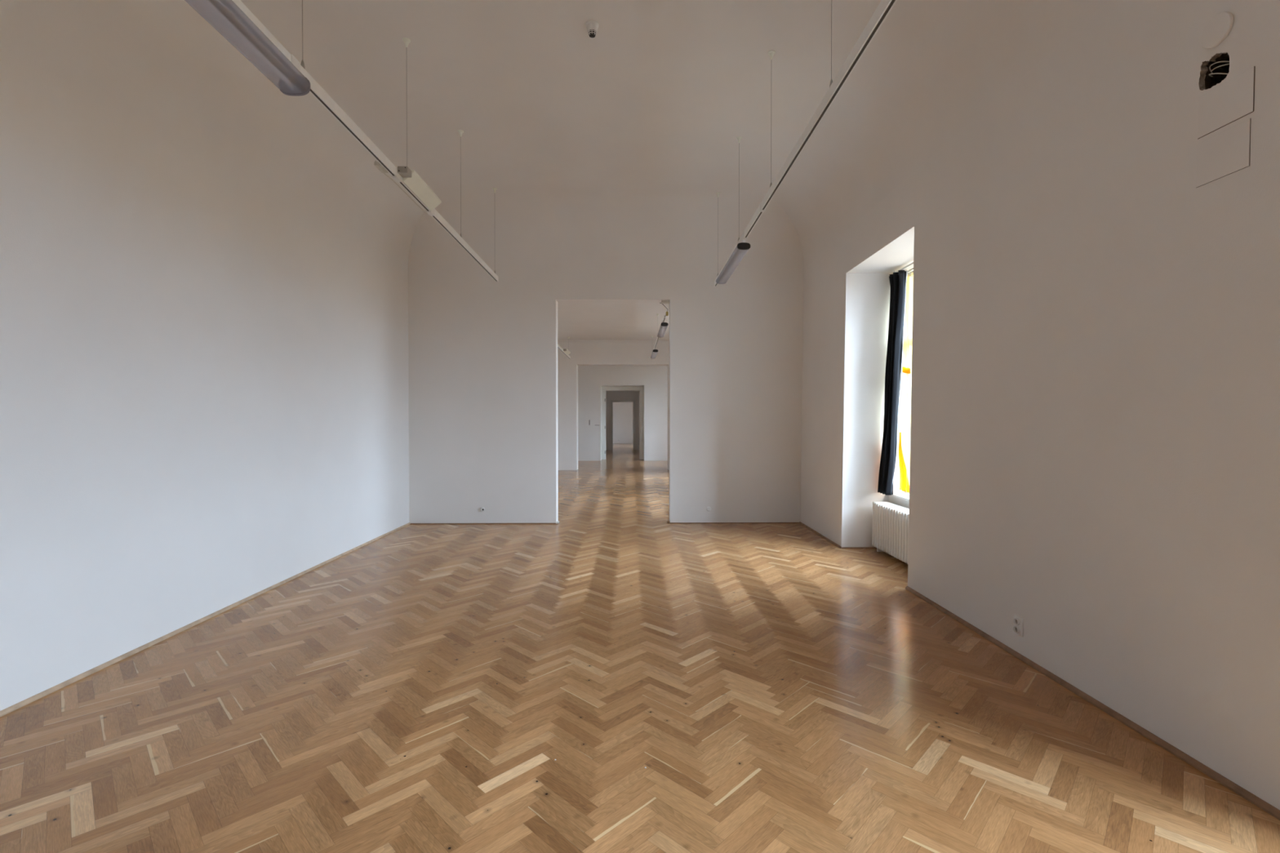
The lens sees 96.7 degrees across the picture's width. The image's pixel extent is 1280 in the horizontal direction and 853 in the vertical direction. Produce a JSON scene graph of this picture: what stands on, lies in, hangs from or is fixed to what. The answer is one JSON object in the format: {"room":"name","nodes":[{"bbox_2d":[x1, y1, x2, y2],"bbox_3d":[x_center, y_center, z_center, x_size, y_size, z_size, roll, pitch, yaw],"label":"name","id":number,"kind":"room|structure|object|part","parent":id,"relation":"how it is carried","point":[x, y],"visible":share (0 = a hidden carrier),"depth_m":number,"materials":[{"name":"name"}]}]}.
{"room":"museum","nodes":[
{"label":"museum","id":0,"kind":"room"},
{"bbox_2d":[0,0,408,711],"bbox_3d":[-3.437,-0.383,1.132,0.001,3.940,15.170,0,1,-1],"label":"wall","id":1,"kind":"structure","parent":0,"point":[204,377],"depth_m":4.08,"materials":[{"name":"white paint"}]},
{"bbox_2d":[0,522,410,716],"bbox_3d":[-3.427,1.575,1.154,0.020,0.024,15.170,0,1,-1],"label":"baseboard","id":2,"kind":"structure","parent":1,"relation":"attached to","point":[42,694],"depth_m":4.09,"materials":[{"name":"brown wood"}]},
{"bbox_2d":[18,0,1108,268],"bbox_3d":[-0.396,-2.768,1.148,6.081,0.830,15.170,0,1,-1],"label":"ceiling","id":3,"kind":"structure","parent":0,"point":[615,148],"depth_m":5.44,"materials":[{"name":"white paint"}]},
{"bbox_2d":[219,0,498,281],"bbox_3d":[-1.928,-2.585,3.336,0.066,1.248,9.186,0,1,-1],"label":"track","id":4,"kind":"object","parent":3,"relation":"hanging from","point":[237,7],"visible":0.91,"depth_m":3.56,"materials":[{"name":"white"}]},
{"bbox_2d":[185,0,310,96],"bbox_3d":[-1.915,-1.899,2.421,0.167,0.119,1.516,0,1,-1],"label":"tube light","id":5,"kind":"object","parent":4,"relation":"attached to","point":[290,83],"visible":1,"depth_m":2.90,"materials":[{"name":"grey plastic"}]},
{"bbox_2d":[373,161,388,173],"bbox_3d":[-1.991,-1.996,4.379,0.055,0.030,0.140,0,1,-1],"label":"adapter","id":6,"kind":"object","parent":4,"relation":"attached to","point":[383,169],"visible":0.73,"depth_m":4.35,"materials":[{"name":"metal"}]},
{"bbox_2d":[374,160,427,213],"bbox_3d":[-1.985,-1.980,4.779,0.019,0.028,1.061,0,1,0],"label":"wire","id":7,"kind":"object","parent":4,"relation":"attached to","point":[375,161],"visible":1,"depth_m":4.70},
{"bbox_2d":[397,166,441,210],"bbox_3d":[-1.882,-2.039,4.887,0.096,0.094,0.766,0,1,-1],"label":"box","id":8,"kind":"object","parent":4,"relation":"attached to","point":[411,179],"visible":1,"depth_m":4.83,"materials":[{"name":"beige plastic"}]},
{"bbox_2d":[586,19,598,38],"bbox_3d":[-0.383,-3.175,4.559,0.104,0.095,0.104,0,1,-1],"label":"smoke detector","id":9,"kind":"object","parent":3,"relation":"attached to","point":[592,25],"visible":1,"depth_m":4.53,"materials":[{"name":"white plastic"}]},
{"bbox_2d":[714,0,897,286],"bbox_3d":[1.155,-2.587,3.500,0.066,1.248,9.426,0,1,-1],"label":"track","id":10,"kind":"object","parent":3,"relation":"hanging from","point":[884,8],"visible":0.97,"depth_m":3.61,"materials":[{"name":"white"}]},
{"bbox_2d":[715,239,750,284],"bbox_3d":[1.097,-1.953,6.834,0.143,0.112,1.536,0,1,-1],"label":"tube light","id":11,"kind":"object","parent":10,"relation":"attached to","point":[743,246],"visible":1,"depth_m":6.58,"materials":[{"name":"grey plastic"}]},
{"bbox_2d":[408,266,804,523],"bbox_3d":[-0.727,-0.877,8.861,6.700,4.750,0.220,0,1,-1],"label":"wall","id":12,"kind":"structure","parent":0,"point":[482,351],"depth_m":8.75,"materials":[{"name":"white paint"}]},
{"bbox_2d":[410,523,555,524],"bbox_3d":[-2.408,1.492,8.748,2.234,0.014,0.012,0,1,-1],"label":"baseboard","id":13,"kind":"structure","parent":12,"relation":"attached to","point":[411,523],"depth_m":8.74,"materials":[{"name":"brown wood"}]},
{"bbox_2d":[661,300,670,303],"bbox_3d":[0.397,-1.936,8.850,0.127,0.031,0.130,0,1,-1],"label":"trim","id":14,"kind":"structure","parent":12,"relation":"attached to","point":[662,301],"depth_m":8.79,"materials":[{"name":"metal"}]},
{"bbox_2d":[670,522,799,523],"bbox_3d":[1.464,1.492,8.804,2.002,0.014,0.012,0,1,-1],"label":"baseboard","id":15,"kind":"structure","parent":12,"relation":"attached to","point":[670,522],"depth_m":8.80,"materials":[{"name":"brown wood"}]},
{"bbox_2d":[557,342,669,470],"bbox_3d":[-0.862,-0.712,18.333,6.700,4.200,0.500,0,1,-1],"label":"wall","id":16,"kind":"structure","parent":0,"point":[582,353],"depth_m":18.07,"materials":[{"name":"white paint"}]},
{"bbox_2d":[557,340,669,342],"bbox_3d":[-0.878,-2.713,18.039,6.560,0.050,0.040,0,1,-1],"label":"trim","id":17,"kind":"structure","parent":16,"relation":"attached to","point":[557,340],"depth_m":18.02,"materials":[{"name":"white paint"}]},
{"bbox_2d":[557,302,669,340],"bbox_3d":[-0.793,-2.686,13.495,6.700,0.001,9.330,0,1,-1],"label":"ceiling","id":18,"kind":"structure","parent":0,"point":[575,321],"depth_m":14.69,"materials":[{"name":"white paint"}]},
{"bbox_2d":[557,337,570,359],"bbox_3d":[-2.136,-2.381,14.372,0.066,0.631,6.856,0,1,-1],"label":"track","id":19,"kind":"object","parent":18,"relation":"hanging from","point":[559,347],"visible":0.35,"depth_m":16.17,"materials":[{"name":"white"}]},
{"bbox_2d":[563,348,570,355],"bbox_3d":[-2.096,-2.142,16.345,0.096,0.094,1.006,0,1,-1],"label":"box","id":20,"kind":"object","parent":19,"relation":"attached to","point":[566,351],"visible":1,"depth_m":16.23,"materials":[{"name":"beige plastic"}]},
{"bbox_2d":[650,313,665,359],"bbox_3d":[0.412,-2.379,14.219,0.066,0.631,7.036,0,1,-1],"label":"track","id":21,"kind":"object","parent":18,"relation":"hanging from","point":[664,317],"visible":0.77,"depth_m":13.38,"materials":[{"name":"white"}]},
{"bbox_2d":[650,348,657,358],"bbox_3d":[0.401,-2.039,15.985,0.143,0.092,1.616,0,1,-1],"label":"tube light","id":22,"kind":"object","parent":21,"relation":"attached to","point":[655,351],"visible":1,"depth_m":15.59,"materials":[{"name":"grey plastic"}]},
{"bbox_3d":[0.412,-2.098,14.219,0.034,0.068,7.030,0,1,-1],"label":"rail","id":23,"kind":"part","parent":21,"relation":"part of","materials":[{"name":"white metal"}]},
{"bbox_2d":[657,321,668,337],"bbox_3d":[0.462,-1.990,11.736,0.143,0.092,1.516,0,1,-1],"label":"tube light","id":24,"kind":"object","parent":21,"relation":"attached to","point":[664,324],"visible":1,"depth_m":11.53,"materials":[{"name":"grey plastic"}]},
{"bbox_2d":[577,365,667,460],"bbox_3d":[-0.673,-0.761,22.635,6.200,4.200,0.700,0,1,-1],"label":"wall","id":25,"kind":"structure","parent":0,"point":[654,379],"depth_m":22.29,"materials":[{"name":"white paint"}]},
{"bbox_2d":[589,417,599,425],"bbox_3d":[-1.781,-0.209,22.273,0.425,0.335,0.006,0,1,-1],"label":"access panel","id":26,"kind":"object","parent":25,"relation":"attached to","point":[593,420],"visible":1,"depth_m":22.27,"materials":[{"name":"white paint"}]},
{"bbox_2d":[600,384,644,460],"bbox_3d":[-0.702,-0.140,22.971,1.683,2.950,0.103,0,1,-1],"label":"door frame","id":27,"kind":"structure","parent":25,"relation":"in","point":[604,388],"depth_m":22.94,"materials":[{"name":"white paint"}]},
{"bbox_2d":[613,402,632,443],"bbox_3d":[-0.557,-0.800,38.989,6.000,3.900,0.001,0,1,-1],"label":"wall","id":28,"kind":"structure","parent":0,"point":[622,411],"depth_m":38.99,"materials":[{"name":"white paint"}]},
{"bbox_2d":[605,386,644,449],"bbox_3d":[-0.610,-0.751,30.438,5.850,4.000,0.300,0,1,-1],"label":"wall","id":29,"kind":"structure","parent":0,"point":[610,395],"depth_m":30.28,"materials":[{"name":"white paint"}]},
{"bbox_2d":[610,400,635,449],"bbox_3d":[-0.907,-0.084,30.271,1.310,2.670,0.100,0,1,-1],"label":"door frame","id":30,"kind":"structure","parent":29,"relation":"in","point":[611,401],"depth_m":30.24,"materials":[{"name":"white paint"}]},
{"bbox_2d":[0,443,1279,852],"bbox_3d":[-0.759,1.411,16.408,7.550,0.001,45.600,0,1,-1],"label":"floor","id":31,"kind":"structure","parent":0,"point":[776,687],"depth_m":3.01,"materials":[{"name":"brown wood"}]},
{"bbox_2d":[871,502,909,564],"bbox_3d":[2.981,1.228,6.288,0.263,0.600,1.400,0,1,-1],"label":"radiator","id":32,"kind":"object","parent":31,"relation":"on","point":[890,521],"visible":0.54,"depth_m":6.49,"materials":[{"name":"metal"}]},
{"bbox_2d":[800,0,1279,809],"bbox_3d":[3.223,-0.384,1.227,1.260,3.940,15.170,0,1,-1],"label":"wall","id":33,"kind":"structure","parent":0,"point":[1095,427],"depth_m":3.23,"materials":[{"name":"white paint"}]},
{"bbox_2d":[799,521,841,548],"bbox_3d":[2.488,1.497,7.954,0.018,0.022,1.740,0,1,-1],"label":"baseboard","id":34,"kind":"structure","parent":33,"relation":"attached to","point":[800,522],"depth_m":7.78,"materials":[{"name":"brown wood"}]},
{"bbox_2d":[841,546,876,548],"bbox_3d":[2.804,1.510,7.083,0.590,0.016,0.012,0,1,-1],"label":"baseboard","id":35,"kind":"structure","parent":33,"relation":"attached to","point":[842,547],"depth_m":7.08,"materials":[{"name":"brown wood"}]},
{"bbox_2d":[891,262,913,501],"bbox_3d":[3.236,-0.517,6.221,0.310,2.750,1.700,0,1,-1],"label":"window","id":36,"kind":"structure","parent":33,"relation":"in","point":[905,496],"depth_m":7.02,"materials":[{"name":"glass"}]},
{"bbox_2d":[877,270,907,495],"bbox_3d":[3.047,-0.514,6.880,0.273,2.651,0.369,0,1,5],"label":"curtain","id":37,"kind":"object","parent":36,"relation":"hanging from","point":[893,374],"visible":1,"depth_m":6.78,"materials":[{"name":"black fabric"}]},
{"bbox_3d":[3.231,0.846,6.237,0.300,0.025,1.696,0,1,-1],"label":"sill","id":38,"kind":"part","parent":36,"relation":"part of","materials":[{"name":"paint"}]},
{"bbox_3d":[3.171,-1.867,6.205,0.160,0.050,1.680,0,1,-1],"label":"curtain rail","id":39,"kind":"part","parent":36,"relation":"part of","materials":[{"name":"white metal"}]},
{"bbox_2d":[898,366,911,493],"bbox_3d":[3.233,-0.516,6.811,0.116,2.605,0.442,0,1,-1],"label":"curtain","id":40,"kind":"object","parent":36,"relation":"hanging from","point":[904,479],"visible":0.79,"depth_m":6.93,"materials":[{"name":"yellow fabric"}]},
{"bbox_2d":[1013,613,1023,637],"bbox_3d":[2.545,1.343,3.837,0.026,0.130,0.084,1,1,-1],"label":"wall socket","id":41,"kind":"object","parent":33,"relation":"attached to","point":[1018,621],"visible":1,"depth_m":3.82,"materials":[{"name":"white plastic"}]},
{"bbox_2d":[905,586,1279,820],"bbox_3d":[2.546,1.543,3.745,0.022,0.028,3.280,0,1,-1],"label":"baseboard","id":42,"kind":"structure","parent":33,"relation":"attached to","point":[1271,810],"depth_m":2.96,"materials":[{"name":"brown wood"}]},
{"bbox_2d":[1199,52,1229,90],"bbox_3d":[2.679,-1.623,2.592,0.132,0.154,0.144,0,1,-1],"label":"hole","id":43,"kind":"object","parent":33,"relation":"attached to","point":[1212,72],"depth_m":2.65,"materials":[{"name":"paint"}]},
{"bbox_2d":[1200,11,1233,48],"bbox_3d":[2.608,-1.792,2.573,0.017,0.138,0.138,1,1,-1],"label":"round cover","id":44,"kind":"object","parent":33,"relation":"attached to","point":[1218,28],"visible":1,"depth_m":2.56,"materials":[{"name":"white paint"}]},
{"bbox_2d":[1195,118,1250,187],"bbox_3d":[2.610,-1.218,2.549,0.008,0.203,0.231,0,1,-1],"label":"access panel","id":45,"kind":"object","parent":33,"relation":"attached to","point":[1226,153],"visible":1,"depth_m":2.54,"materials":[{"name":"white paint"}]},
{"bbox_2d":[1197,66,1255,138],"bbox_3d":[2.613,-1.438,2.539,0.008,0.193,0.240,0,1,-1],"label":"access panel","id":46,"kind":"object","parent":33,"relation":"attached to","point":[1233,100],"visible":1,"depth_m":2.53,"materials":[{"name":"white paint"}]}
]}

